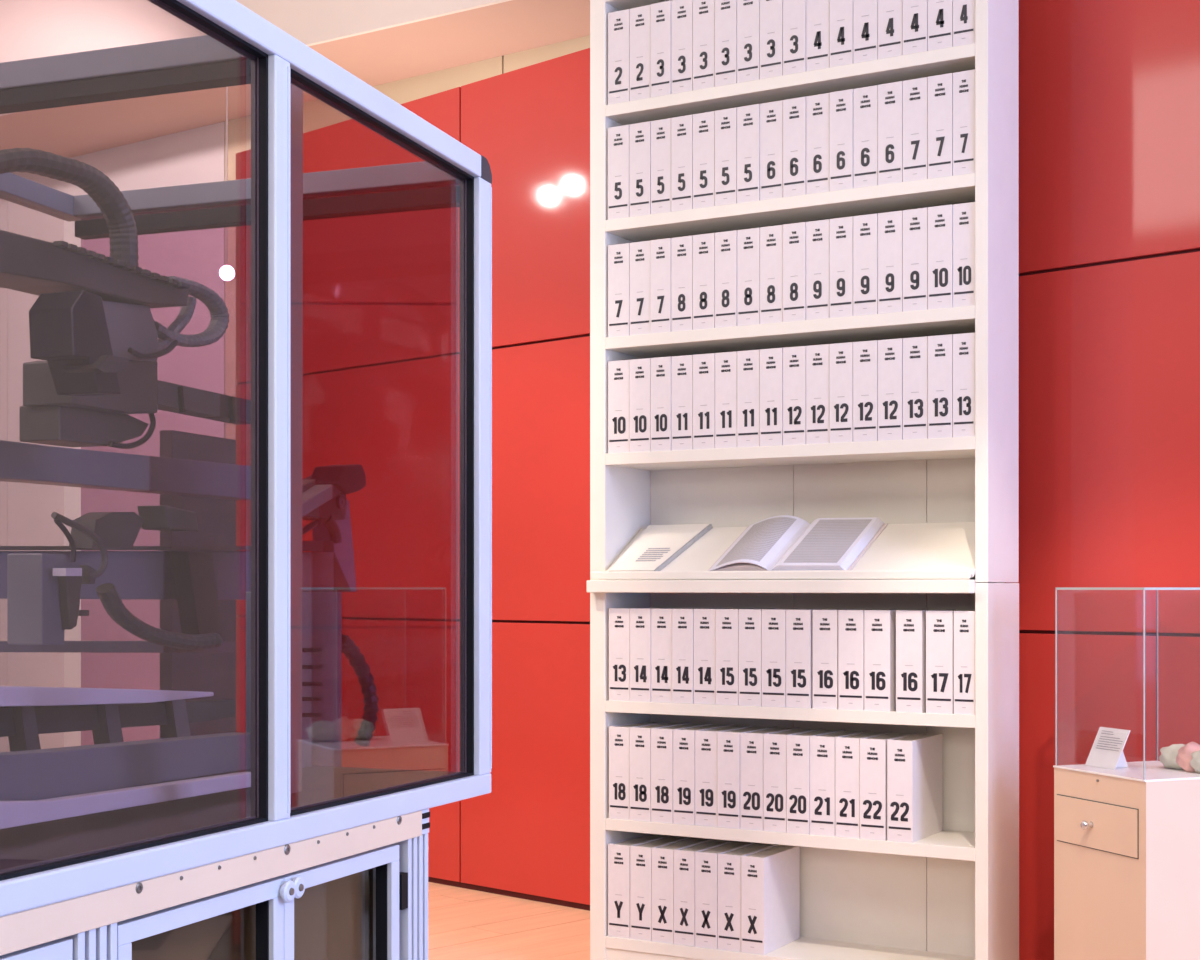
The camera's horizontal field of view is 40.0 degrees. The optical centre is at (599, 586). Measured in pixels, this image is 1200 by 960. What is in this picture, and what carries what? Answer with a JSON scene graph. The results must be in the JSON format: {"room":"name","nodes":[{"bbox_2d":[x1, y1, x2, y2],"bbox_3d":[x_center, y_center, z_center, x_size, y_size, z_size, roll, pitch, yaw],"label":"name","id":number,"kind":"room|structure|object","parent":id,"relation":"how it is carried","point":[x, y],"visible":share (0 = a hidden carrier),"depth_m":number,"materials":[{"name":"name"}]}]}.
{"room":"museum gallery","nodes":[
{"label":"museum gallery","id":0,"kind":"room"},
{"bbox_2d":[0,35,589,751],"bbox_3d":[-0.737,-1.300,10.016,16.000,5.500,0.203,0,0,35],"label":"wall","id":1,"kind":"structure","parent":0,"point":[196,155],"depth_m":11.66,"materials":[{"name":"white paint"}]},
{"bbox_2d":[0,0,589,157],"bbox_3d":[-0.556,-3.210,9.634,17.048,0.120,1.241,0,0,32],"label":"ceiling","id":2,"kind":"structure","parent":1,"relation":"attached to","point":[405,51],"depth_m":9.99,"materials":[{"name":"white paint"}]},
{"bbox_2d":[428,882,589,959],"bbox_3d":[-1.000,1.475,5.000,16.000,0.050,20.000,0,0,0],"label":"floor","id":3,"kind":"structure","parent":0,"point":[464,924],"depth_m":7.01,"materials":[{"name":"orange wood"}]},
{"bbox_2d":[0,0,491,959],"bbox_3d":[-1.128,0.227,2.990,1.162,2.438,2.294,0,0,20],"label":"frame","id":4,"kind":"object","parent":3,"relation":"on","point":[335,868],"depth_m":2.96,"materials":[{"name":"metal"}]},
{"bbox_2d":[0,148,228,448],"bbox_3d":[-1.011,-0.564,3.329,0.280,0.553,0.959,0,0,20],"label":"robot","id":5,"kind":"object","parent":4,"relation":"hanging from","point":[94,332],"visible":1,"depth_m":3.29,"materials":[{"name":"grey metal"}]},
{"bbox_2d":[0,430,250,738],"bbox_3d":[-1.089,0.097,3.959,0.480,1.059,1.773,0,0,11],"label":"storage rack","id":6,"kind":"object","parent":4,"relation":"attached to","point":[197,575],"visible":0.79,"depth_m":4.03,"materials":[{"name":"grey metal"}]},
{"bbox_2d":[51,512,107,629],"bbox_3d":[-0.989,-0.030,3.141,0.070,0.220,0.175,0,0,20],"label":"gripper arm","id":7,"kind":"object","parent":6,"relation":"attached to","point":[70,580],"visible":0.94,"depth_m":3.10},
{"bbox_2d":[0,686,250,828],"bbox_3d":[-1.090,0.289,3.157,0.710,0.264,1.506,0,0,20],"label":"bench","id":8,"kind":"object","parent":4,"relation":"on","point":[38,785],"visible":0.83,"depth_m":3.08,"materials":[{"name":"grey metal"}]},
{"bbox_2d":[0,732,250,800],"bbox_3d":[-0.902,0.314,2.898,0.060,0.111,1.023,0,0,20],"label":"shelf","id":9,"kind":"object","parent":8,"relation":"attached to","point":[39,774],"depth_m":2.94,"materials":[{"name":"grey metal"}]},
{"bbox_2d":[69,512,222,649],"bbox_3d":[-1.010,-0.011,3.675,0.123,0.309,0.425,0,0,20],"label":"robot arm","id":10,"kind":"object","parent":4,"relation":"attached to","point":[115,529],"visible":1,"depth_m":3.57,"materials":[{"name":"grey plastic"}]},
{"bbox_2d":[291,84,302,792],"bbox_3d":[-0.624,-0.286,3.323,0.030,1.466,0.051,0,0,20],"label":"upright","id":11,"kind":"object","parent":4,"relation":"on","point":[296,93],"visible":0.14,"depth_m":3.31,"materials":[{"name":"grey metal"}]},
{"bbox_2d":[245,464,378,767],"bbox_3d":[-0.683,0.076,3.961,0.220,0.745,0.529,0,0,20],"label":"robot","id":12,"kind":"object","parent":4,"relation":"on","point":[328,571],"visible":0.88,"depth_m":3.92,"materials":[{"name":"grey metal"}]},
{"bbox_2d":[587,0,1018,959],"bbox_3d":[0.697,-0.647,5.934,1.514,4.193,0.418,0,0,30],"label":"bookcase","id":13,"kind":"object","parent":3,"relation":"on","point":[949,506],"visible":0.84,"depth_m":5.85,"materials":[{"name":"beige paint"}]},
{"bbox_2d":[608,360,628,452],"bbox_3d":[0.149,-0.669,6.260,0.090,0.342,0.320,0,0,30],"label":"book","id":14,"kind":"object","parent":13,"relation":"on","point":[618,371],"visible":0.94,"depth_m":6.12,"materials":[{"name":"white paper"}]},
{"bbox_2d":[608,125,628,219],"bbox_3d":[0.147,-1.538,6.257,0.090,0.342,0.320,0,0,30],"label":"book","id":15,"kind":"object","parent":13,"relation":"on","point":[618,137],"visible":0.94,"depth_m":6.12,"materials":[{"name":"white paper"}]},
{"bbox_2d":[608,243,629,336],"bbox_3d":[0.148,-1.100,6.259,0.090,0.342,0.320,0,0,30],"label":"book","id":16,"kind":"object","parent":13,"relation":"on","point":[619,254],"visible":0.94,"depth_m":6.12,"materials":[{"name":"white paper"}]},
{"bbox_2d":[608,9,629,104],"bbox_3d":[0.148,-1.966,6.259,0.090,0.342,0.320,0,0,30],"label":"book","id":17,"kind":"object","parent":13,"relation":"on","point":[618,21],"visible":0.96,"depth_m":6.12,"materials":[{"name":"white paper"}]},
{"bbox_2d":[609,607,649,700],"bbox_3d":[0.151,0.251,6.257,0.088,0.342,0.320,0,0,30],"label":"book","id":18,"kind":"object","parent":13,"relation":"on","point":[619,618],"visible":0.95,"depth_m":6.12,"materials":[{"name":"white paper"}]},
{"bbox_2d":[608,833,666,938],"bbox_3d":[0.149,1.128,6.259,0.092,0.342,0.320,0,0,30],"label":"book","id":19,"kind":"object","parent":13,"relation":"on","point":[619,851],"visible":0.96,"depth_m":6.12,"materials":[{"name":"white paper"}]},
{"bbox_2d":[609,720,667,819],"bbox_3d":[0.149,0.690,6.258,0.086,0.342,0.320,0,0,30],"label":"book","id":20,"kind":"object","parent":13,"relation":"on","point":[618,734],"visible":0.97,"depth_m":6.12,"materials":[{"name":"white paper"}]},
{"bbox_2d":[629,358,650,451],"bbox_3d":[0.226,-0.669,6.213,0.087,0.342,0.320,0,0,30],"label":"book","id":21,"kind":"object","parent":13,"relation":"on","point":[639,369],"visible":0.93,"depth_m":6.07,"materials":[{"name":"white paper"}]},
{"bbox_2d":[629,121,650,216],"bbox_3d":[0.225,-1.538,6.213,0.087,0.342,0.320,0,0,30],"label":"book","id":22,"kind":"object","parent":13,"relation":"on","point":[639,133],"visible":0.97,"depth_m":6.07,"materials":[{"name":"white paper"}]},
{"bbox_2d":[630,608,656,701],"bbox_3d":[0.227,0.251,6.212,0.086,0.342,0.320,0,0,30],"label":"book","id":23,"kind":"object","parent":13,"relation":"on","point":[640,618],"visible":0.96,"depth_m":6.07,"materials":[{"name":"white paper"}]},
{"bbox_2d":[629,721,687,821],"bbox_3d":[0.226,0.690,6.213,0.088,0.342,0.320,0,0,30],"label":"book","id":24,"kind":"object","parent":13,"relation":"on","point":[639,736],"visible":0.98,"depth_m":6.08,"materials":[{"name":"white paper"}]},
{"bbox_2d":[630,835,687,940],"bbox_3d":[0.229,1.128,6.213,0.088,0.342,0.320,0,0,30],"label":"book","id":25,"kind":"object","parent":13,"relation":"on","point":[641,853],"visible":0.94,"depth_m":6.08,"materials":[{"name":"white paper"}]},
{"bbox_2d":[608,524,711,570],"bbox_3d":[0.228,-0.142,6.164,0.280,0.191,0.301,0,0,30],"label":"book","id":26,"kind":"object","parent":13,"relation":"on","point":[657,546],"visible":1,"depth_m":6.16,"materials":[{"name":"white paper"}]},
{"bbox_2d":[650,238,670,333],"bbox_3d":[0.301,-1.100,6.169,0.083,0.342,0.320,0,0,30],"label":"book","id":27,"kind":"object","parent":13,"relation":"on","point":[660,249],"visible":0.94,"depth_m":6.03,"materials":[{"name":"white paper"}]},
{"bbox_2d":[650,0,670,97],"bbox_3d":[0.300,-1.966,6.169,0.083,0.342,0.320,0,0,30],"label":"book","id":28,"kind":"object","parent":13,"relation":"on","point":[660,13],"visible":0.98,"depth_m":6.03,"materials":[{"name":"white paper"}]},
{"bbox_2d":[651,356,670,450],"bbox_3d":[0.301,-0.669,6.169,0.083,0.342,0.320,0,0,30],"label":"book","id":29,"kind":"object","parent":13,"relation":"on","point":[660,366],"visible":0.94,"depth_m":6.03,"materials":[{"name":"white paper"}]},
{"bbox_2d":[651,608,684,702],"bbox_3d":[0.304,0.251,6.170,0.086,0.342,0.320,0,0,30],"label":"book","id":30,"kind":"object","parent":13,"relation":"on","point":[661,618],"visible":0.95,"depth_m":6.03,"materials":[{"name":"white paper"}]},
{"bbox_2d":[652,837,708,943],"bbox_3d":[0.308,1.128,6.168,0.089,0.342,0.320,0,0,30],"label":"book","id":31,"kind":"object","parent":13,"relation":"on","point":[662,855],"visible":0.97,"depth_m":6.03,"materials":[{"name":"white paper"}]},
{"bbox_2d":[651,722,709,822],"bbox_3d":[0.305,0.690,6.167,0.089,0.342,0.320,0,0,30],"label":"book","id":32,"kind":"object","parent":13,"relation":"on","point":[661,737],"visible":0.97,"depth_m":6.03,"materials":[{"name":"white paper"}]},
{"bbox_2d":[671,355,692,449],"bbox_3d":[0.377,-0.669,6.129,0.086,0.342,0.320,0,0,30],"label":"book","id":33,"kind":"object","parent":13,"relation":"on","point":[681,366],"visible":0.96,"depth_m":5.99,"materials":[{"name":"white paper"}]},
{"bbox_2d":[671,115,692,211],"bbox_3d":[0.376,-1.538,6.127,0.086,0.342,0.320,0,0,30],"label":"book","id":34,"kind":"object","parent":13,"relation":"on","point":[682,126],"visible":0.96,"depth_m":5.99,"materials":[{"name":"white paper"}]},
{"bbox_2d":[671,236,692,331],"bbox_3d":[0.376,-1.100,6.127,0.086,0.342,0.320,0,0,30],"label":"book","id":35,"kind":"object","parent":13,"relation":"on","point":[681,247],"visible":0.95,"depth_m":5.99,"materials":[{"name":"white paper"}]},
{"bbox_2d":[671,0,692,93],"bbox_3d":[0.376,-1.966,6.128,0.086,0.342,0.320,0,0,30],"label":"book","id":36,"kind":"object","parent":13,"relation":"on","point":[681,10],"visible":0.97,"depth_m":5.99,"materials":[{"name":"white paper"}]},
{"bbox_2d":[672,608,711,703],"bbox_3d":[0.378,0.251,6.125,0.084,0.342,0.320,0,0,30],"label":"book","id":37,"kind":"object","parent":13,"relation":"on","point":[682,619],"visible":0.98,"depth_m":5.99,"materials":[{"name":"white paper"}]},
{"bbox_2d":[673,723,730,824],"bbox_3d":[0.383,0.690,6.123,0.087,0.342,0.320,0,0,30],"label":"book","id":38,"kind":"object","parent":13,"relation":"on","point":[683,738],"visible":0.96,"depth_m":5.99,"materials":[{"name":"white paper"}]},
{"bbox_2d":[674,839,730,946],"bbox_3d":[0.385,1.128,6.122,0.084,0.342,0.320,0,0,30],"label":"book","id":39,"kind":"object","parent":13,"relation":"on","point":[684,857],"visible":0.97,"depth_m":5.99,"materials":[{"name":"white paper"}]},
{"bbox_2d":[693,233,714,329],"bbox_3d":[0.452,-1.100,6.082,0.087,0.342,0.320,0,0,30],"label":"book","id":40,"kind":"object","parent":13,"relation":"on","point":[703,244],"visible":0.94,"depth_m":5.94,"materials":[{"name":"white paper"}]},
{"bbox_2d":[693,353,714,448],"bbox_3d":[0.453,-0.669,6.084,0.087,0.342,0.320,0,0,30],"label":"book","id":41,"kind":"object","parent":13,"relation":"on","point":[703,364],"visible":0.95,"depth_m":5.94,"materials":[{"name":"white paper"}]},
{"bbox_2d":[693,111,714,208],"bbox_3d":[0.453,-1.538,6.083,0.087,0.342,0.320,0,0,30],"label":"book","id":42,"kind":"object","parent":13,"relation":"on","point":[703,123],"visible":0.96,"depth_m":5.94,"materials":[{"name":"white paper"}]},
{"bbox_2d":[693,0,714,89],"bbox_3d":[0.453,-1.966,6.083,0.087,0.342,0.320,0,0,30],"label":"book","id":43,"kind":"object","parent":13,"relation":"on","point":[703,10],"visible":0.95,"depth_m":5.94,"materials":[{"name":"white paper"}]},
{"bbox_2d":[694,608,739,703],"bbox_3d":[0.456,0.251,6.083,0.088,0.342,0.320,0,0,30],"label":"book","id":44,"kind":"object","parent":13,"relation":"on","point":[704,619],"visible":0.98,"depth_m":5.95,"materials":[{"name":"white paper"}]},
{"bbox_2d":[695,841,752,948],"bbox_3d":[0.461,1.128,6.079,0.088,0.342,0.320,0,0,30],"label":"book","id":45,"kind":"object","parent":13,"relation":"on","point":[706,860],"visible":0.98,"depth_m":5.94,"materials":[{"name":"white paper"}]},
{"bbox_2d":[695,724,752,826],"bbox_3d":[0.461,0.690,6.080,0.088,0.342,0.320,0,0,30],"label":"book","id":46,"kind":"object","parent":13,"relation":"on","point":[705,739],"visible":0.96,"depth_m":5.94,"materials":[{"name":"white paper"}]},
{"bbox_2d":[715,230,736,327],"bbox_3d":[0.529,-1.100,6.038,0.086,0.342,0.320,0,0,30],"label":"book","id":47,"kind":"object","parent":13,"relation":"on","point":[725,242],"visible":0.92,"depth_m":5.90,"materials":[{"name":"white paper"}]},
{"bbox_2d":[715,107,736,205],"bbox_3d":[0.528,-1.538,6.038,0.086,0.342,0.320,0,0,30],"label":"book","id":48,"kind":"object","parent":13,"relation":"on","point":[725,119],"visible":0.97,"depth_m":5.90,"materials":[{"name":"white paper"}]},
{"bbox_2d":[715,351,736,447],"bbox_3d":[0.529,-0.669,6.040,0.086,0.342,0.320,0,0,30],"label":"book","id":49,"kind":"object","parent":13,"relation":"on","point":[725,362],"visible":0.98,"depth_m":5.90,"materials":[{"name":"white paper"}]},
{"bbox_2d":[715,0,736,86],"bbox_3d":[0.528,-1.966,6.038,0.086,0.342,0.320,0,0,30],"label":"book","id":50,"kind":"object","parent":13,"relation":"on","point":[725,10],"visible":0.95,"depth_m":5.90,"materials":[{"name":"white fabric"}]},
{"bbox_2d":[716,608,767,704],"bbox_3d":[0.533,0.251,6.035,0.088,0.342,0.320,0,0,30],"label":"book","id":51,"kind":"object","parent":13,"relation":"on","point":[727,620],"visible":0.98,"depth_m":5.90,"materials":[{"name":"white paper"}]},
{"bbox_2d":[717,725,774,828],"bbox_3d":[0.538,0.690,6.032,0.088,0.342,0.320,0,0,30],"label":"book","id":52,"kind":"object","parent":13,"relation":"on","point":[728,741],"visible":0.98,"depth_m":5.90,"materials":[{"name":"white paper"}]},
{"bbox_2d":[718,842,775,951],"bbox_3d":[0.541,1.128,6.034,0.092,0.342,0.320,0,0,30],"label":"book","id":53,"kind":"object","parent":13,"relation":"on","point":[729,862],"visible":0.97,"depth_m":5.90,"materials":[{"name":"white paper"}]},
{"bbox_2d":[737,350,759,446],"bbox_3d":[0.605,-0.669,5.995,0.087,0.342,0.320,0,0,30],"label":"book","id":54,"kind":"object","parent":13,"relation":"on","point":[748,362],"visible":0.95,"depth_m":5.86,"materials":[{"name":"white paper"}]},
{"bbox_2d":[737,104,759,202],"bbox_3d":[0.605,-1.538,5.994,0.087,0.342,0.320,0,0,30],"label":"book","id":55,"kind":"object","parent":13,"relation":"on","point":[748,117],"visible":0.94,"depth_m":5.86,"materials":[{"name":"white paper"}]},
{"bbox_2d":[737,228,759,325],"bbox_3d":[0.606,-1.100,5.996,0.087,0.342,0.320,0,0,30],"label":"book","id":56,"kind":"object","parent":13,"relation":"on","point":[748,240],"visible":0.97,"depth_m":5.86,"materials":[{"name":"white paper"}]},
{"bbox_2d":[739,608,795,705],"bbox_3d":[0.611,0.251,5.990,0.088,0.342,0.320,0,0,30],"label":"book","id":57,"kind":"object","parent":13,"relation":"on","point":[750,620],"visible":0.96,"depth_m":5.85,"materials":[{"name":"white paper"}]},
{"bbox_2d":[740,726,796,830],"bbox_3d":[0.617,0.690,5.989,0.088,0.342,0.320,0,0,30],"label":"book","id":58,"kind":"object","parent":13,"relation":"on","point":[751,742],"visible":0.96,"depth_m":5.85,"materials":[{"name":"white paper"}]},
{"bbox_2d":[741,844,799,954],"bbox_3d":[0.620,1.128,5.986,0.088,0.342,0.320,0,0,30],"label":"book","id":59,"kind":"object","parent":13,"relation":"on","point":[770,876],"visible":0.99,"depth_m":5.88,"materials":[{"name":"white paper"}]},
{"bbox_2d":[760,348,782,445],"bbox_3d":[0.681,-0.669,5.949,0.087,0.342,0.320,0,0,30],"label":"book","id":60,"kind":"object","parent":13,"relation":"on","point":[771,360],"visible":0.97,"depth_m":5.81,"materials":[{"name":"white paper"}]},
{"bbox_2d":[760,225,782,323],"bbox_3d":[0.682,-1.100,5.952,0.087,0.342,0.320,0,0,30],"label":"book","id":61,"kind":"object","parent":13,"relation":"on","point":[771,237],"visible":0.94,"depth_m":5.81,"materials":[{"name":"white paper"}]},
{"bbox_2d":[760,100,782,199],"bbox_3d":[0.683,-1.538,5.952,0.087,0.342,0.320,0,0,30],"label":"book","id":62,"kind":"object","parent":13,"relation":"on","point":[771,113],"visible":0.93,"depth_m":5.81,"materials":[{"name":"white paper"}]},
{"bbox_2d":[762,608,797,706],"bbox_3d":[0.690,0.251,5.944,0.091,0.342,0.320,0,0,30],"label":"book","id":63,"kind":"object","parent":13,"relation":"on","point":[773,620],"visible":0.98,"depth_m":5.81,"materials":[{"name":"white paper"}]},
{"bbox_2d":[763,727,819,832],"bbox_3d":[0.694,0.690,5.944,0.088,0.342,0.320,0,0,30],"label":"book","id":64,"kind":"object","parent":13,"relation":"on","point":[774,743],"visible":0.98,"depth_m":5.81,"materials":[{"name":"white paper"}]},
{"bbox_2d":[783,346,805,444],"bbox_3d":[0.758,-0.669,5.907,0.085,0.342,0.320,0,0,30],"label":"book","id":65,"kind":"object","parent":13,"relation":"on","point":[794,358],"visible":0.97,"depth_m":5.77,"materials":[{"name":"white paper"}]},
{"bbox_2d":[783,222,805,321],"bbox_3d":[0.757,-1.100,5.906,0.085,0.342,0.320,0,0,30],"label":"book","id":66,"kind":"object","parent":13,"relation":"on","point":[794,234],"visible":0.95,"depth_m":5.77,"materials":[{"name":"white paper"}]},
{"bbox_2d":[783,96,805,196],"bbox_3d":[0.758,-1.538,5.907,0.085,0.342,0.320,0,0,30],"label":"book","id":67,"kind":"object","parent":13,"relation":"on","point":[794,110],"visible":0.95,"depth_m":5.77,"materials":[{"name":"white paper"}]},
{"bbox_2d":[708,515,887,570],"bbox_3d":[0.697,-0.155,5.887,0.580,0.217,0.316,0,0,30],"label":"open book","id":68,"kind":"object","parent":13,"relation":"on","point":[781,542],"visible":1,"depth_m":5.85,"materials":[{"name":"paper"}]},
{"bbox_2d":[786,609,823,707],"bbox_3d":[0.771,0.251,5.898,0.092,0.342,0.320,0,0,30],"label":"book","id":69,"kind":"object","parent":13,"relation":"on","point":[799,622],"visible":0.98,"depth_m":5.76,"materials":[{"name":"white paper"}]},
{"bbox_2d":[787,728,841,833],"bbox_3d":[0.770,0.690,5.898,0.085,0.342,0.320,0,0,30],"label":"book","id":70,"kind":"object","parent":13,"relation":"on","point":[798,744],"visible":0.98,"depth_m":5.76,"materials":[{"name":"white paper"}]},
{"bbox_2d":[806,344,828,443],"bbox_3d":[0.834,-0.669,5.864,0.085,0.342,0.320,0,0,30],"label":"book","id":71,"kind":"object","parent":13,"relation":"on","point":[817,356],"visible":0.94,"depth_m":5.73,"materials":[{"name":"white paper"}]},
{"bbox_2d":[806,219,828,319],"bbox_3d":[0.834,-1.100,5.864,0.085,0.342,0.320,0,0,30],"label":"book","id":72,"kind":"object","parent":13,"relation":"on","point":[817,232],"visible":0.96,"depth_m":5.73,"materials":[{"name":"white paper"}]},
{"bbox_2d":[806,93,828,193],"bbox_3d":[0.835,-1.538,5.864,0.085,0.342,0.320,0,0,30],"label":"book","id":73,"kind":"object","parent":13,"relation":"on","point":[817,106],"visible":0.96,"depth_m":5.73,"materials":[{"name":"white paper"}]},
{"bbox_2d":[813,609,854,708],"bbox_3d":[0.858,0.251,5.851,0.092,0.342,0.320,0,0,30],"label":"book","id":74,"kind":"object","parent":13,"relation":"on","point":[825,622],"visible":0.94,"depth_m":5.71,"materials":[{"name":"white paper"}]},
{"bbox_2d":[810,729,866,835],"bbox_3d":[0.850,0.690,5.856,0.092,0.342,0.320,0,0,30],"label":"book","id":75,"kind":"object","parent":13,"relation":"on","point":[822,746],"visible":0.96,"depth_m":5.72,"materials":[{"name":"white paper"}]},
{"bbox_2d":[829,342,852,442],"bbox_3d":[0.908,-0.669,5.818,0.085,0.342,0.320,0,0,30],"label":"book","id":76,"kind":"object","parent":13,"relation":"on","point":[840,354],"visible":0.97,"depth_m":5.68,"materials":[{"name":"white paper"}]},
{"bbox_2d":[829,216,852,317],"bbox_3d":[0.909,-1.100,5.819,0.085,0.342,0.320,0,0,30],"label":"book","id":77,"kind":"object","parent":13,"relation":"on","point":[840,229],"visible":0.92,"depth_m":5.68,"materials":[{"name":"white paper"}]},
{"bbox_2d":[829,89,852,190],"bbox_3d":[0.909,-1.538,5.819,0.085,0.342,0.320,0,0,30],"label":"book","id":78,"kind":"object","parent":13,"relation":"on","point":[840,102],"visible":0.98,"depth_m":5.68,"materials":[{"name":"white paper"}]},
{"bbox_2d":[838,609,885,709],"bbox_3d":[0.940,0.251,5.801,0.092,0.342,0.320,0,0,30],"label":"book","id":79,"kind":"object","parent":13,"relation":"on","point":[850,622],"visible":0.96,"depth_m":5.66,"materials":[{"name":"white paper"}]},
{"bbox_2d":[835,730,891,837],"bbox_3d":[0.929,0.690,5.809,0.088,0.342,0.320,0,0,30],"label":"book","id":80,"kind":"object","parent":13,"relation":"on","point":[847,747],"visible":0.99,"depth_m":5.67,"materials":[{"name":"white paper"}]},
{"bbox_2d":[853,340,877,441],"bbox_3d":[0.985,-0.669,5.774,0.087,0.342,0.320,0,0,30],"label":"book","id":81,"kind":"object","parent":13,"relation":"on","point":[865,353],"visible":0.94,"depth_m":5.64,"materials":[{"name":"white paper"}]},
{"bbox_2d":[853,214,877,315],"bbox_3d":[0.985,-1.100,5.776,0.087,0.342,0.320,0,0,30],"label":"book","id":82,"kind":"object","parent":13,"relation":"on","point":[865,227],"visible":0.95,"depth_m":5.64,"materials":[{"name":"white paper"}]},
{"bbox_2d":[853,85,877,187],"bbox_3d":[0.987,-1.538,5.777,0.087,0.342,0.320,0,0,30],"label":"book","id":83,"kind":"object","parent":13,"relation":"on","point":[865,99],"visible":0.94,"depth_m":5.64,"materials":[{"name":"white paper"}]},
{"bbox_2d":[860,731,914,840],"bbox_3d":[1.008,0.690,5.762,0.092,0.342,0.320,0,0,30],"label":"book","id":84,"kind":"object","parent":13,"relation":"on","point":[873,749],"visible":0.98,"depth_m":5.62,"materials":[{"name":"white paper"}]},
{"bbox_2d":[878,338,902,440],"bbox_3d":[1.062,-0.669,5.731,0.086,0.342,0.320,0,0,30],"label":"book","id":85,"kind":"object","parent":13,"relation":"on","point":[890,351],"visible":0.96,"depth_m":5.59,"materials":[{"name":"white paper"}]},
{"bbox_2d":[878,211,902,313],"bbox_3d":[1.062,-1.100,5.732,0.086,0.342,0.320,0,0,30],"label":"book","id":86,"kind":"object","parent":13,"relation":"on","point":[890,224],"visible":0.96,"depth_m":5.59,"materials":[{"name":"white paper"}]},
{"bbox_2d":[878,81,902,184],"bbox_3d":[1.063,-1.538,5.732,0.086,0.342,0.320,0,0,30],"label":"book","id":87,"kind":"object","parent":13,"relation":"on","point":[890,95],"visible":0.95,"depth_m":5.59,"materials":[{"name":"white paper"}]},
{"bbox_2d":[864,609,920,710],"bbox_3d":[1.022,0.251,5.755,0.092,0.342,0.320,0,0,30],"label":"book","id":88,"kind":"object","parent":13,"relation":"on","point":[879,625],"visible":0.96,"depth_m":5.62,"materials":[{"name":"white paper"}]},
{"bbox_2d":[896,609,930,712],"bbox_3d":[1.120,0.251,5.697,0.092,0.342,0.320,0,0,30],"label":"book","id":89,"kind":"object","parent":13,"relation":"on","point":[910,624],"visible":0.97,"depth_m":5.56,"materials":[{"name":"white paper"}]},
{"bbox_2d":[887,733,942,842],"bbox_3d":[1.092,0.690,5.713,0.088,0.342,0.320,0,0,30],"label":"book","id":90,"kind":"object","parent":13,"relation":"on","point":[914,761],"visible":1,"depth_m":5.60,"materials":[{"name":"white paper"}]},
{"bbox_2d":[903,336,927,439],"bbox_3d":[1.139,-0.669,5.688,0.086,0.342,0.320,0,0,30],"label":"book","id":91,"kind":"object","parent":13,"relation":"on","point":[915,349],"visible":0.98,"depth_m":5.55,"materials":[{"name":"white paper"}]},
{"bbox_2d":[903,208,927,311],"bbox_3d":[1.139,-1.100,5.687,0.086,0.342,0.320,0,0,30],"label":"book","id":92,"kind":"object","parent":13,"relation":"on","point":[915,221],"visible":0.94,"depth_m":5.55,"materials":[{"name":"white paper"}]},
{"bbox_2d":[903,77,927,181],"bbox_3d":[1.138,-1.538,5.688,0.087,0.342,0.320,0,0,30],"label":"book","id":93,"kind":"object","parent":13,"relation":"on","point":[915,91],"visible":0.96,"depth_m":5.55,"materials":[{"name":"white paper"}]},
{"bbox_2d":[928,334,952,437],"bbox_3d":[1.214,-0.669,5.643,0.084,0.342,0.320,0,0,30],"label":"book","id":94,"kind":"object","parent":13,"relation":"on","point":[940,347],"visible":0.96,"depth_m":5.50,"materials":[{"name":"white paper"}]},
{"bbox_2d":[928,204,952,308],"bbox_3d":[1.214,-1.100,5.642,0.084,0.342,0.320,0,0,30],"label":"book","id":95,"kind":"object","parent":13,"relation":"on","point":[940,218],"visible":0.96,"depth_m":5.50,"materials":[{"name":"white paper"}]},
{"bbox_2d":[928,73,952,178],"bbox_3d":[1.213,-1.538,5.643,0.084,0.342,0.320,0,0,30],"label":"book","id":96,"kind":"object","parent":13,"relation":"on","point":[940,87],"visible":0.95,"depth_m":5.50,"materials":[{"name":"white paper"}]},
{"bbox_2d":[926,610,963,713],"bbox_3d":[1.211,0.251,5.645,0.092,0.342,0.320,0,0,30],"label":"book","id":97,"kind":"object","parent":13,"relation":"on","point":[939,623],"visible":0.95,"depth_m":5.51,"materials":[{"name":"white paper"}]},
{"bbox_2d":[953,333,974,436],"bbox_3d":[1.284,-0.669,5.603,0.075,0.342,0.320,0,0,30],"label":"book","id":98,"kind":"object","parent":13,"relation":"on","point":[963,344],"visible":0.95,"depth_m":5.46,"materials":[{"name":"white paper"}]},
{"bbox_2d":[953,202,974,306],"bbox_3d":[1.285,-1.100,5.604,0.075,0.342,0.320,0,0,30],"label":"book","id":99,"kind":"object","parent":13,"relation":"on","point":[964,213],"visible":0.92,"depth_m":5.46,"materials":[{"name":"white paper"}]},
{"bbox_2d":[953,69,974,175],"bbox_3d":[1.284,-1.538,5.603,0.075,0.342,0.320,0,0,30],"label":"book","id":100,"kind":"object","parent":13,"relation":"on","point":[964,81],"visible":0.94,"depth_m":5.46,"materials":[{"name":"white paper"}]},
{"bbox_2d":[954,610,974,714],"bbox_3d":[1.285,0.251,5.601,0.072,0.342,0.320,0,0,30],"label":"book","id":101,"kind":"object","parent":13,"relation":"on","point":[964,621],"visible":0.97,"depth_m":5.46,"materials":[{"name":"white paper"}]},
{"bbox_2d":[1053,587,1199,959],"bbox_3d":[1.733,0.726,5.228,0.455,1.448,0.441,0,0,-22],"label":"display case","id":102,"kind":"object","parent":3,"relation":"on","point":[1127,839],"visible":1,"depth_m":5.05,"materials":[{"name":"beige paint"}]},
{"bbox_2d":[236,0,1199,959],"bbox_3d":[0.246,-0.478,7.205,6.000,3.857,0.161,0,0,42],"label":"wall","id":103,"kind":"structure","parent":0,"point":[1109,90],"depth_m":7.41,"materials":[{"name":"red paint"}]},
{"bbox_3d":[-1.000,-4.010,5.000,16.000,0.080,20.000,0,0,0],"label":"ceiling","id":104,"kind":"structure","parent":0,"visible":0},
{"bbox_2d":[0,0,510,115],"bbox_3d":[-1.759,-3.559,9.629,15.004,0.822,0.039,0,0,32],"label":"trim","id":105,"kind":"structure","parent":104,"relation":"attached to","point":[29,29],"depth_m":10.27,"materials":[{"name":"white"}]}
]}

